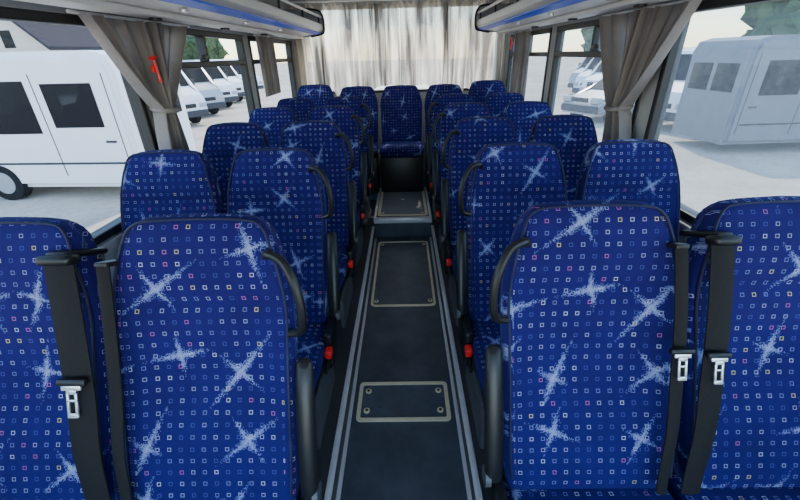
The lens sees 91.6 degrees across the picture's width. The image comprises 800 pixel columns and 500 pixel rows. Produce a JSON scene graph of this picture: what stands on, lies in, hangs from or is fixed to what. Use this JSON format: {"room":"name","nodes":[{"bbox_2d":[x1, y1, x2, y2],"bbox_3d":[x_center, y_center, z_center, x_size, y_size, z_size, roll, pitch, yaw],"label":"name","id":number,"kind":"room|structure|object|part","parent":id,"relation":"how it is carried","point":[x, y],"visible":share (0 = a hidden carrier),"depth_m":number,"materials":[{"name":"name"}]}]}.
{"room":"vehicle interior","nodes":[
{"label":"vehicle interior","id":0,"kind":"room"},
{"bbox_2d":[0,0,298,280],"bbox_3d":[-1.221,-0.163,1.802,0.080,2.470,6.550,-1,27,1],"label":"wall","id":1,"kind":"structure","parent":0,"point":[112,244],"depth_m":1.87,"materials":[{"name":"laminate"}]},
{"bbox_2d":[0,6,158,245],"bbox_3d":[-1.241,0.163,0.286,0.058,0.810,3.550,-1,27,1],"label":"window","id":2,"kind":"structure","parent":1,"relation":"in","point":[71,122],"depth_m":1.43,"materials":[{"name":"glass"}]},
{"bbox_2d":[66,9,189,149],"bbox_3d":[-1.152,-0.699,1.940,0.125,0.778,0.880,-1,27,1],"label":"curtain","id":3,"kind":"object","parent":1,"relation":"hanging from","point":[129,44],"visible":0.77,"depth_m":1.81,"materials":[{"name":"fabric"}]},
{"bbox_2d":[148,55,162,82],"bbox_3d":[-1.105,-0.815,1.754,0.026,0.112,0.045,-1,27,1],"label":"hammer","id":4,"kind":"object","parent":1,"relation":"attached to","point":[154,68],"visible":1,"depth_m":1.75,"materials":[{"name":"red plastic"}]},
{"bbox_3d":[-1.100,-0.810,1.763,0.016,0.096,0.024,-1,27,1],"label":"handle","id":5,"kind":"part","parent":4,"relation":"part of","materials":[{"name":"red plastic"}]},
{"bbox_2d":[15,0,324,38],"bbox_3d":[-0.993,-0.905,1.191,0.444,0.285,6.130,-1,27,1],"label":"luggage rack","id":6,"kind":"object","parent":1,"relation":"attached to","point":[248,16],"visible":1,"depth_m":1.95,"materials":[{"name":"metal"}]},
{"bbox_2d":[179,9,188,12],"bbox_3d":[-0.919,-1.018,1.655,0.036,0.010,0.036,-1,27,1],"label":"reading lamp","id":7,"kind":"object","parent":6,"relation":"attached to","point":[180,10],"depth_m":1.64,"materials":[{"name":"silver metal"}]},
{"bbox_3d":[-0.811,-0.950,1.151,0.022,0.021,6.100,-1,27,1],"label":"rail","id":8,"kind":"part","parent":6,"relation":"part of","materials":[{"name":"metal"}]},
{"bbox_2d":[175,28,254,152],"bbox_3d":[-1.214,-0.982,2.560,0.080,0.810,1.320,-1,27,1],"label":"window","id":9,"kind":"structure","parent":1,"relation":"in","point":[215,87],"depth_m":2.53,"materials":[{"name":"glass"}]},
{"bbox_2d":[253,34,280,96],"bbox_3d":[-1.142,-1.598,3.391,0.070,0.480,0.420,-1,27,1],"label":"curtain","id":10,"kind":"object","parent":1,"relation":"hanging from","point":[265,44],"visible":1,"depth_m":3.37,"materials":[{"name":"fabric"}]},
{"bbox_2d":[247,36,296,107],"bbox_3d":[-1.205,-1.625,3.837,0.080,0.810,1.300,-1,27,1],"label":"window","id":11,"kind":"structure","parent":1,"relation":"in","point":[283,51],"depth_m":3.93,"materials":[{"name":"glass"}]},
{"bbox_2d":[133,200,376,499],"bbox_3d":[-0.717,0.805,1.754,0.935,0.180,5.600,-1,27,1],"label":"floor","id":12,"kind":"structure","parent":0,"point":[324,453],"depth_m":1.98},
{"bbox_2d":[0,217,133,499],"bbox_3d":[-0.928,0.553,0.874,0.471,1.070,0.780,-1,27,1],"label":"seat","id":13,"kind":"object","parent":12,"relation":"on","point":[55,426],"visible":0.9,"depth_m":0.95,"materials":[{"name":"fabric"}]},
{"bbox_2d":[120,149,223,233],"bbox_3d":[-0.954,0.216,1.544,0.410,1.070,0.779,-1,27,1],"label":"seat","id":14,"kind":"object","parent":12,"relation":"on","point":[167,181],"visible":0.31,"depth_m":1.60,"materials":[{"name":"fabric"}]},
{"bbox_2d":[94,213,321,499],"bbox_3d":[-0.446,0.544,0.866,0.493,1.070,0.780,-1,27,1],"label":"seat","id":15,"kind":"object","parent":12,"relation":"on","point":[203,315],"visible":1,"depth_m":0.95,"materials":[{"name":"fabric"}]},
{"bbox_3d":[-0.273,0.106,0.906,0.138,0.217,0.038,20,34,36],"label":"grab handle","id":16,"kind":"part","parent":15,"relation":"part of","materials":[{"name":"black plastic"}]},
{"bbox_3d":[-0.225,0.439,0.950,0.048,0.333,0.158,-1,27,1],"label":"armrest","id":17,"kind":"part","parent":15,"relation":"part of","materials":[{"name":"black plastic"}]},
{"bbox_2d":[202,122,269,212],"bbox_3d":[-0.949,-0.112,2.196,0.410,1.070,0.779,-1,27,1],"label":"seat","id":18,"kind":"object","parent":12,"relation":"on","point":[222,142],"visible":0.3,"depth_m":2.25,"materials":[{"name":"fabric"}]},
{"bbox_2d":[248,107,297,146],"bbox_3d":[-0.944,-0.440,2.848,0.410,1.070,0.779,-1,27,1],"label":"seat","id":19,"kind":"object","parent":12,"relation":"on","point":[272,120],"visible":0.23,"depth_m":2.90,"materials":[{"name":"fabric"}]},
{"bbox_2d":[227,147,340,450],"bbox_3d":[-0.483,0.208,1.536,0.463,1.070,0.780,-1,27,1],"label":"seat","id":20,"kind":"object","parent":12,"relation":"on","point":[283,187],"visible":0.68,"depth_m":1.60,"materials":[{"name":"fabric"}]},
{"bbox_3d":[-0.512,-0.055,1.653,0.409,0.704,0.335,-1,27,1],"label":"backrest","id":21,"kind":"part","parent":20,"relation":"part of","materials":[{"name":"fabric"}]},
{"bbox_2d":[298,322,326,388],"bbox_3d":[-0.505,0.439,1.497,0.410,0.150,0.500,-1,27,1],"label":"seat cushion","id":22,"kind":"object","parent":20,"relation":"on","point":[312,345],"depth_m":1.52,"materials":[{"name":"fabric"}]},
{"bbox_3d":[-0.503,0.501,1.550,0.377,0.025,0.440,-1,27,1],"label":"seat frame","id":23,"kind":"part","parent":20,"relation":"part of","materials":[{"name":"black plastic"}]},
{"bbox_3d":[-0.324,-0.230,1.577,0.138,0.217,0.038,20,34,36],"label":"grab handle","id":24,"kind":"part","parent":20,"relation":"part of","materials":[{"name":"black plastic"}]},
{"bbox_3d":[-0.312,0.592,1.578,0.028,0.180,0.370,-1,27,1],"label":"panel","id":25,"kind":"part","parent":20,"relation":"part of","materials":[{"name":"black plastic"}]},
{"bbox_3d":[-0.283,0.439,1.551,0.016,0.025,0.140,-1,27,1],"label":"recliner lever","id":26,"kind":"part","parent":20,"relation":"part of","materials":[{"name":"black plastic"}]},
{"bbox_3d":[-0.276,0.103,1.621,0.048,0.333,0.158,-1,27,1],"label":"armrest","id":27,"kind":"part","parent":20,"relation":"part of","materials":[{"name":"black plastic"}]},
{"bbox_2d":[277,97,315,120],"bbox_3d":[-0.940,-0.759,3.482,0.410,1.070,0.779,-1,27,1],"label":"seat","id":28,"kind":"object","parent":12,"relation":"on","point":[301,107],"visible":0.17,"depth_m":3.53,"materials":[{"name":"fabric"}]},
{"bbox_2d":[279,120,358,327],"bbox_3d":[-0.478,-0.120,2.188,0.463,1.070,0.780,-1,27,1],"label":"seat","id":29,"kind":"object","parent":12,"relation":"on","point":[324,140],"visible":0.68,"depth_m":2.25,"materials":[{"name":"blue fabric"}]},
{"bbox_3d":[-0.507,-0.383,2.305,0.409,0.704,0.335,-1,27,1],"label":"backrest","id":30,"kind":"part","parent":29,"relation":"part of","materials":[{"name":"fabric"}]},
{"bbox_2d":[338,246,348,290],"bbox_3d":[-0.501,0.111,2.149,0.410,0.150,0.500,-1,27,1],"label":"seat cushion","id":31,"kind":"object","parent":29,"relation":"on","point":[343,251],"depth_m":2.16,"materials":[{"name":"fabric"}]},
{"bbox_3d":[-0.499,0.173,2.203,0.377,0.025,0.440,-1,27,1],"label":"seat frame","id":32,"kind":"part","parent":29,"relation":"part of","materials":[{"name":"black plastic"}]},
{"bbox_3d":[-0.320,-0.558,2.229,0.138,0.217,0.038,20,34,36],"label":"grab handle","id":33,"kind":"part","parent":29,"relation":"part of","materials":[{"name":"black plastic"}]},
{"bbox_3d":[-0.307,0.263,2.230,0.028,0.180,0.370,-1,27,1],"label":"panel","id":34,"kind":"part","parent":29,"relation":"part of","materials":[{"name":"grey plastic"}]},
{"bbox_3d":[-0.272,-0.225,2.273,0.048,0.333,0.158,-1,27,1],"label":"armrest","id":35,"kind":"part","parent":29,"relation":"part of","materials":[{"name":"black plastic"}]},
{"bbox_2d":[308,105,367,262],"bbox_3d":[-0.473,-0.448,2.840,0.463,1.070,0.780,-1,27,1],"label":"seat","id":36,"kind":"object","parent":12,"relation":"on","point":[344,117],"visible":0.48,"depth_m":2.89,"materials":[{"name":"blue fabric"}]},
{"bbox_3d":[-0.502,-0.711,2.957,0.409,0.704,0.335,-1,27,1],"label":"backrest","id":37,"kind":"part","parent":36,"relation":"part of","materials":[{"name":"fabric"}]},
{"bbox_2d":[349,204,360,235],"bbox_3d":[-0.496,-0.218,2.801,0.410,0.150,0.500,-1,27,1],"label":"seat cushion","id":38,"kind":"object","parent":36,"relation":"on","point":[358,205],"depth_m":2.85,"materials":[{"name":"fabric"}]},
{"bbox_3d":[-0.315,-0.886,2.881,0.138,0.217,0.038,20,34,36],"label":"grab handle","id":39,"kind":"part","parent":36,"relation":"part of","materials":[{"name":"black plastic"}]},
{"bbox_3d":[-0.303,-0.065,2.882,0.028,0.180,0.370,-1,27,1],"label":"panel","id":40,"kind":"part","parent":36,"relation":"part of","materials":[{"name":"grey plastic"}]},
{"bbox_3d":[-0.267,-0.553,2.925,0.048,0.333,0.158,-1,27,1],"label":"armrest","id":41,"kind":"part","parent":36,"relation":"part of","materials":[{"name":"black plastic"}]},
{"bbox_2d":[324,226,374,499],"bbox_3d":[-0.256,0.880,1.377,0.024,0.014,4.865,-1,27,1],"label":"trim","id":42,"kind":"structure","parent":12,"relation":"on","point":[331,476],"depth_m":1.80,"materials":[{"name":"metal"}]},
{"bbox_2d":[326,96,373,223],"bbox_3d":[-0.469,-0.767,3.475,0.463,1.070,0.780,-1,27,1],"label":"seat","id":43,"kind":"object","parent":12,"relation":"on","point":[356,104],"visible":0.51,"depth_m":3.53,"materials":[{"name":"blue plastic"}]},
{"bbox_3d":[-0.498,-1.030,3.591,0.409,0.704,0.335,-1,27,1],"label":"backrest","id":44,"kind":"part","parent":43,"relation":"part of","materials":[{"name":"fabric"}]},
{"bbox_3d":[-0.311,-1.206,3.516,0.138,0.217,0.038,20,34,36],"label":"grab handle","id":45,"kind":"part","parent":43,"relation":"part of","materials":[{"name":"black plastic"}]},
{"bbox_3d":[-0.298,-0.384,3.516,0.028,0.180,0.370,-1,27,1],"label":"panel","id":46,"kind":"part","parent":43,"relation":"part of","materials":[{"name":"grey plastic"}]},
{"bbox_3d":[-0.263,-0.873,3.559,0.048,0.333,0.158,-1,27,1],"label":"armrest","id":47,"kind":"part","parent":43,"relation":"part of","materials":[{"name":"black plastic"}]},
{"bbox_2d":[288,0,510,170],"bbox_3d":[0.019,-1.671,4.734,2.520,2.470,0.060,-1,27,1],"label":"wall","id":48,"kind":"structure","parent":0,"point":[422,94],"depth_m":4.51,"materials":[{"name":"laminate"}]},
{"bbox_2d":[288,0,400,95],"bbox_3d":[-0.583,-2.222,4.323,1.170,0.945,0.135,-1,27,1],"label":"curtain","id":49,"kind":"object","parent":48,"relation":"hanging from","point":[359,45],"visible":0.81,"depth_m":4.31,"materials":[{"name":"fabric"}]},
{"bbox_2d":[333,4,468,93],"bbox_3d":[0.003,-2.270,4.422,2.200,0.880,0.060,-1,27,1],"label":"window","id":50,"kind":"structure","parent":48,"relation":"in","point":[465,88],"depth_m":4.59,"materials":[{"name":"glass"}]},
{"bbox_2d":[399,0,509,91],"bbox_3d":[0.587,-2.238,4.308,1.169,0.958,0.124,-1,27,1],"label":"curtain","id":51,"kind":"object","parent":48,"relation":"hanging from","point":[440,43],"visible":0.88,"depth_m":4.30,"materials":[{"name":"fabric"}]},
{"bbox_2d":[370,170,431,236],"bbox_3d":[0.033,-0.550,4.341,2.400,0.240,1.650,-1,27,1],"label":"floor","id":52,"kind":"structure","parent":0,"point":[383,229],"depth_m":3.60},
{"bbox_2d":[297,84,333,106],"bbox_3d":[-0.923,-1.198,4.223,0.440,1.067,0.742,-1,27,1],"label":"seat","id":53,"kind":"object","parent":52,"relation":"on","point":[319,94],"visible":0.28,"depth_m":4.25,"materials":[{"name":"fabric"}]},
{"bbox_2d":[340,86,380,192],"bbox_3d":[-0.456,-1.197,4.227,0.440,1.039,0.731,-1,27,1],"label":"seat","id":54,"kind":"object","parent":52,"relation":"on","point":[366,94],"visible":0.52,"depth_m":4.26,"materials":[{"name":"fabric"}]},
{"bbox_3d":[-0.460,-1.500,4.322,0.439,0.583,0.288,-1,27,1],"label":"backrest","id":55,"kind":"part","parent":54,"relation":"part of","materials":[{"name":"fabric"}]},
{"bbox_2d":[368,142,378,157],"bbox_3d":[-0.455,-1.071,4.161,0.440,0.150,0.500,-1,27,1],"label":"seat cushion","id":56,"kind":"object","parent":54,"relation":"on","point":[376,146],"depth_m":4.10,"materials":[{"name":"fabric"}]},
{"bbox_3d":[-0.448,-0.882,4.334,0.431,0.379,0.420,-1,27,1],"label":"seat","id":57,"kind":"part","parent":54,"relation":"part of","materials":[{"name":"black plastic"}]},
{"bbox_2d":[374,188,380,216],"bbox_3d":[-0.226,-0.498,3.969,0.022,0.014,0.865,-1,27,1],"label":"trim","id":58,"kind":"structure","parent":52,"relation":"on","point":[378,197],"depth_m":3.90,"materials":[{"name":"metal"}]},
{"bbox_2d":[380,85,423,191],"bbox_3d":[0.019,-1.206,4.219,0.465,1.039,0.731,-1,27,1],"label":"seat","id":59,"kind":"object","parent":52,"relation":"on","point":[402,148],"visible":1,"depth_m":4.25,"materials":[{"name":"fabric"}]},
{"bbox_3d":[0.015,-1.509,4.315,0.464,0.583,0.288,-1,27,1],"label":"backrest","id":60,"kind":"part","parent":59,"relation":"part of","materials":[{"name":"fabric"}]},
{"bbox_2d":[380,141,423,156],"bbox_3d":[0.020,-1.079,4.153,0.465,0.150,0.500,-1,27,1],"label":"seat cushion","id":61,"kind":"object","parent":59,"relation":"on","point":[387,148],"depth_m":3.94,"materials":[{"name":"fabric"}]},
{"bbox_3d":[0.026,-0.890,4.327,0.456,0.379,0.420,-1,27,1],"label":"seat","id":62,"kind":"part","parent":59,"relation":"part of","materials":[{"name":"black plastic"}]},
{"bbox_2d":[378,189,427,215],"bbox_3d":[0.028,-0.518,3.993,0.470,0.013,0.880,-1,27,1],"label":"floor hatch","id":63,"kind":"object","parent":52,"relation":"on","point":[391,203],"visible":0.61,"depth_m":3.87,"materials":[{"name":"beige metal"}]},
{"bbox_2d":[374,216,431,223],"bbox_3d":[0.025,-0.276,3.556,0.530,0.044,0.060,-1,27,1],"label":"trim","id":64,"kind":"structure","parent":52,"relation":"attached to","point":[411,219],"depth_m":3.53,"materials":[{"name":"metal"}]},
{"bbox_2d":[424,187,431,215],"bbox_3d":[0.282,-0.507,3.961,0.022,0.014,0.865,-1,27,1],"label":"trim","id":65,"kind":"structure","parent":52,"relation":"on","point":[426,193],"depth_m":3.88,"materials":[{"name":"metal"}]},
{"bbox_2d":[424,84,462,190],"bbox_3d":[0.494,-1.214,4.212,0.440,1.039,0.731,-1,27,1],"label":"seat","id":66,"kind":"object","parent":52,"relation":"on","point":[436,90],"visible":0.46,"depth_m":4.25,"materials":[{"name":"fabric"}]},
{"bbox_3d":[0.501,-0.899,4.319,0.431,0.379,0.420,-1,27,1],"label":"seat","id":67,"kind":"part","parent":66,"relation":"part of","materials":[{"name":"black plastic"}]},
{"bbox_3d":[0.490,-1.517,4.307,0.439,0.583,0.288,-1,27,1],"label":"backrest","id":68,"kind":"part","parent":66,"relation":"part of","materials":[{"name":"fabric"}]},
{"bbox_2d":[468,80,505,103],"bbox_3d":[0.960,-1.232,4.193,0.440,1.067,0.742,-1,27,1],"label":"seat","id":69,"kind":"object","parent":52,"relation":"on","point":[480,90],"visible":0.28,"depth_m":4.22,"materials":[{"name":"fabric"}]},
{"bbox_2d":[340,236,467,499],"bbox_3d":[0.015,1.003,1.456,0.530,0.060,4.900,-1,27,1],"label":"floor","id":70,"kind":"structure","parent":0,"point":[385,460],"depth_m":1.76,"materials":[{"name":"grey rubber"}]},
{"bbox_2d":[331,230,376,499],"bbox_3d":[-0.238,0.983,1.428,0.018,0.012,4.865,-1,27,1],"label":"trim","id":71,"kind":"structure","parent":70,"relation":"on","point":[340,481],"depth_m":1.93,"materials":[{"name":"metal"}]},
{"bbox_2d":[371,241,435,306],"bbox_3d":[0.025,0.149,3.069,0.444,0.013,1.010,-1,27,1],"label":"floor hatch","id":72,"kind":"object","parent":70,"relation":"on","point":[403,271],"visible":1,"depth_m":2.97,"materials":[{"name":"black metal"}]},
{"bbox_2d":[356,381,450,421],"bbox_3d":[0.017,0.735,1.904,0.444,0.013,0.240,-1,27,1],"label":"floor hatch","id":73,"kind":"object","parent":70,"relation":"on","point":[413,401],"visible":1,"depth_m":1.90,"materials":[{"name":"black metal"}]},
{"bbox_2d":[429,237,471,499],"bbox_3d":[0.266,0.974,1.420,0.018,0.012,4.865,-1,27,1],"label":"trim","id":74,"kind":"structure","parent":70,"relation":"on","point":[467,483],"depth_m":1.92,"materials":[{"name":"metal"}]},
{"bbox_2d":[429,199,674,499],"bbox_3d":[0.748,0.778,1.730,0.935,0.180,5.600,-1,27,1],"label":"floor","id":75,"kind":"structure","parent":0,"point":[479,453],"depth_m":1.94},
{"bbox_2d":[427,94,472,217],"bbox_3d":[0.475,-0.785,3.459,0.463,1.070,0.780,-1,27,1],"label":"seat","id":76,"kind":"object","parent":75,"relation":"on","point":[442,101],"visible":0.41,"depth_m":3.51,"materials":[{"name":"blue fabric"}]},
{"bbox_3d":[0.268,-0.882,3.551,0.048,0.333,0.158,-1,27,1],"label":"armrest","id":77,"kind":"part","parent":76,"relation":"part of","materials":[{"name":"black plastic"}]},
{"bbox_3d":[0.303,-1.217,3.506,0.138,0.217,0.038,-21,33,-34],"label":"grab handle","id":78,"kind":"part","parent":76,"relation":"part of","materials":[{"name":"black plastic"}]},
{"bbox_3d":[0.499,-1.048,3.575,0.409,0.704,0.335,-1,27,1],"label":"backrest","id":79,"kind":"part","parent":76,"relation":"part of","materials":[{"name":"fabric"}]},
{"bbox_2d":[431,225,482,499],"bbox_3d":[0.278,0.871,1.368,0.024,0.014,4.865,-1,27,1],"label":"trim","id":80,"kind":"structure","parent":75,"relation":"attached to","point":[474,471],"depth_m":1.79,"materials":[{"name":"metal"}]},
{"bbox_2d":[432,102,489,258],"bbox_3d":[0.471,-0.465,2.825,0.463,1.070,0.780,-1,27,1],"label":"seat","id":81,"kind":"object","parent":75,"relation":"on","point":[452,113],"visible":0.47,"depth_m":2.88,"materials":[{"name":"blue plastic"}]},
{"bbox_3d":[0.264,-0.563,2.917,0.048,0.333,0.158,-1,27,1],"label":"armrest","id":82,"kind":"part","parent":81,"relation":"part of","materials":[{"name":"black plastic"}]},
{"bbox_3d":[0.298,-0.897,2.872,0.138,0.217,0.038,-21,33,-34],"label":"grab handle","id":83,"kind":"part","parent":81,"relation":"part of","materials":[{"name":"black plastic"}]},
{"bbox_3d":[0.316,-0.076,2.872,0.028,0.180,0.370,-1,27,1],"label":"panel","id":84,"kind":"part","parent":81,"relation":"part of","materials":[{"name":"grey plastic"}]},
{"bbox_3d":[0.494,-0.729,2.941,0.409,0.704,0.335,-1,27,1],"label":"backrest","id":85,"kind":"part","parent":81,"relation":"part of","materials":[{"name":"fabric"}]},
{"bbox_2d":[441,116,516,325],"bbox_3d":[0.467,-0.137,2.173,0.463,1.070,0.780,-1,27,1],"label":"seat","id":86,"kind":"object","parent":75,"relation":"on","point":[469,135],"visible":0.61,"depth_m":2.23,"materials":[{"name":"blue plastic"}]},
{"bbox_3d":[0.259,-0.235,2.264,0.048,0.333,0.158,-1,27,1],"label":"armrest","id":87,"kind":"part","parent":86,"relation":"part of","materials":[{"name":"black plastic"}]},
{"bbox_3d":[0.294,-0.569,2.219,0.138,0.217,0.038,-21,33,-34],"label":"grab handle","id":88,"kind":"part","parent":86,"relation":"part of","materials":[{"name":"black plastic"}]},
{"bbox_3d":[0.311,0.252,2.220,0.028,0.180,0.370,-1,27,1],"label":"panel","id":89,"kind":"part","parent":86,"relation":"part of","materials":[{"name":"grey plastic"}]},
{"bbox_2d":[451,245,455,277],"bbox_3d":[0.496,0.092,2.133,0.410,0.150,0.500,-1,27,1],"label":"seat cushion","id":90,"kind":"object","parent":86,"relation":"on","point":[453,247],"depth_m":2.19,"materials":[{"name":"fabric"}]},
{"bbox_3d":[0.490,-0.401,2.289,0.409,0.704,0.335,-1,27,1],"label":"backrest","id":91,"kind":"part","parent":86,"relation":"part of","materials":[{"name":"fabric"}]},
{"bbox_2d":[485,92,523,116],"bbox_3d":[0.956,-0.793,3.452,0.410,1.070,0.779,-1,27,1],"label":"seat","id":92,"kind":"object","parent":75,"relation":"on","point":[496,103],"visible":0.23,"depth_m":3.50,"materials":[{"name":"fabric"}]},
{"bbox_2d":[456,141,566,448],"bbox_3d":[0.462,0.191,1.521,0.463,1.070,0.780,-1,27,1],"label":"seat","id":93,"kind":"object","parent":75,"relation":"on","point":[507,179],"visible":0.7,"depth_m":1.59,"materials":[{"name":"fabric"}]},
{"bbox_3d":[0.255,0.093,1.612,0.048,0.333,0.158,-1,27,1],"label":"armrest","id":94,"kind":"part","parent":93,"relation":"part of","materials":[{"name":"black plastic"}]},
{"bbox_3d":[0.272,0.429,1.542,0.016,0.025,0.140,-1,27,1],"label":"recliner lever","id":95,"kind":"part","parent":93,"relation":"part of","materials":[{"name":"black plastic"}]},
{"bbox_3d":[0.289,-0.241,1.567,0.138,0.217,0.038,-21,33,-34],"label":"grab handle","id":96,"kind":"part","parent":93,"relation":"part of","materials":[{"name":"black plastic"}]},
{"bbox_3d":[0.307,0.580,1.568,0.028,0.180,0.370,-1,27,1],"label":"panel","id":97,"kind":"part","parent":93,"relation":"part of","materials":[{"name":"black plastic"}]},
{"bbox_3d":[0.494,0.483,1.534,0.377,0.025,0.440,-1,27,1],"label":"seat frame","id":98,"kind":"part","parent":93,"relation":"part of","materials":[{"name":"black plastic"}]},
{"bbox_2d":[469,318,500,393],"bbox_3d":[0.492,0.421,1.481,0.410,0.150,0.500,-1,27,1],"label":"seat cushion","id":99,"kind":"object","parent":93,"relation":"on","point":[483,332],"depth_m":1.53,"materials":[{"name":"fabric"}]},
{"bbox_3d":[0.485,-0.073,1.637,0.409,0.704,0.335,-1,27,1],"label":"backrest","id":100,"kind":"part","parent":93,"relation":"part of","materials":[{"name":"fabric"}]},
{"bbox_2d":[502,101,551,141],"bbox_3d":[0.952,-0.474,2.818,0.410,1.070,0.779,-1,27,1],"label":"seat","id":101,"kind":"object","parent":75,"relation":"on","point":[523,114],"visible":0.21,"depth_m":2.87,"materials":[{"name":"fabric"}]},
{"bbox_2d":[528,114,597,200],"bbox_3d":[0.948,-0.146,2.166,0.410,1.070,0.779,-1,27,1],"label":"seat","id":102,"kind":"object","parent":75,"relation":"on","point":[572,135],"visible":0.22,"depth_m":2.22,"materials":[{"name":"fabric"}]},
{"bbox_2d":[482,199,694,499],"bbox_3d":[0.456,0.510,0.887,0.493,1.070,0.780,-1,27,1],"label":"seat","id":103,"kind":"object","parent":75,"relation":"on","point":[583,386],"visible":1,"depth_m":0.97,"materials":[{"name":"fabric"}]},
{"bbox_3d":[0.233,0.413,0.979,0.048,0.333,0.158,-1,27,1],"label":"armrest","id":104,"kind":"part","parent":103,"relation":"part of","materials":[{"name":"black plastic"}]},
{"bbox_3d":[0.268,0.078,0.933,0.138,0.217,0.038,-21,33,-34],"label":"grab handle","id":105,"kind":"part","parent":103,"relation":"part of","materials":[{"name":"black plastic"}]},
{"bbox_2d":[502,475,673,499],"bbox_3d":[0.485,0.740,0.847,0.440,0.150,0.500,-1,27,1],"label":"seat cushion","id":106,"kind":"object","parent":103,"relation":"on","point":[517,487],"depth_m":0.99,"materials":[{"name":"fabric"}]},
{"bbox_2d":[575,139,680,242],"bbox_3d":[0.943,0.182,1.514,0.410,1.070,0.779,-1,27,1],"label":"seat","id":107,"kind":"object","parent":75,"relation":"on","point":[641,170],"visible":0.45,"depth_m":1.57,"materials":[{"name":"fabric"}]},
{"bbox_2d":[667,196,799,499],"bbox_3d":[0.920,0.502,0.879,0.474,1.070,0.780,-1,27,1],"label":"seat","id":108,"kind":"object","parent":75,"relation":"on","point":[739,433],"visible":0.87,"depth_m":0.97,"materials":[{"name":"fabric"}]},
{"bbox_2d":[667,472,799,499],"bbox_3d":[0.940,0.732,0.839,0.440,0.150,0.500,-1,27,1],"label":"seat cushion","id":109,"kind":"object","parent":108,"relation":"on","point":[760,485],"depth_m":0.98,"materials":[{"name":"fabric"}]},
{"bbox_2d":[504,0,691,242],"bbox_3d":[1.218,-0.207,1.762,0.080,2.470,6.550,-1,27,1],"label":"wall","id":110,"kind":"structure","parent":0,"point":[648,93],"depth_m":1.95,"materials":[{"name":"laminate"}]},
{"bbox_2d":[510,29,531,99],"bbox_3d":[1.144,-1.703,3.781,0.069,0.750,0.500,-1,27,1],"label":"curtain","id":111,"kind":"object","parent":110,"relation":"hanging from","point":[522,38],"visible":0.73,"depth_m":3.68,"materials":[{"name":"fabric"}]},
{"bbox_2d":[506,27,552,100],"bbox_3d":[1.214,-1.668,3.798,0.080,0.810,1.300,-1,27,1],"label":"window","id":112,"kind":"structure","parent":110,"relation":"in","point":[540,42],"depth_m":3.49,"materials":[{"name":"glass"}]},
{"bbox_2d":[474,0,670,32],"bbox_3d":[0.943,-0.940,1.160,0.444,0.285,6.130,-1,27,1],"label":"luggage rack","id":113,"kind":"object","parent":110,"relation":"attached to","point":[520,15],"visible":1,"depth_m":2.40,"materials":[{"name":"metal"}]},
{"bbox_3d":[0.759,-0.978,1.126,0.022,0.021,6.100,-1,27,1],"label":"rail","id":114,"kind":"part","parent":113,"relation":"part of","materials":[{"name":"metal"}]},
{"bbox_2d":[547,19,642,141],"bbox_3d":[1.205,-1.025,2.521,0.080,0.810,1.320,-1,27,1],"label":"window","id":115,"kind":"structure","parent":110,"relation":"in","point":[576,79],"depth_m":2.62,"materials":[{"name":"glass"}]},
{"bbox_2d":[599,0,701,140],"bbox_3d":[1.132,-0.777,1.976,0.125,0.780,0.859,1,27,5],"label":"curtain","id":116,"kind":"object","parent":110,"relation":"hanging from","point":[634,44],"visible":0.81,"depth_m":1.89,"materials":[{"name":"fabric"}]},
{"bbox_2d":[643,0,799,224],"bbox_3d":[1.200,0.118,0.247,0.058,0.810,3.550,-1,27,1],"label":"window","id":117,"kind":"structure","parent":110,"relation":"in","point":[726,100],"depth_m":1.41,"materials":[{"name":"glass"}]},
{"label":"outside","id":118,"kind":"structure","parent":0,"visible":0},
{"bbox_2d":[332,61,464,90],"bbox_3d":[0.531,-33.714,72.591,300.000,0.100,280.000,-1,27,1],"label":"ground","id":119,"kind":"structure","parent":118,"point":[423,86],"depth_m":32.79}
]}

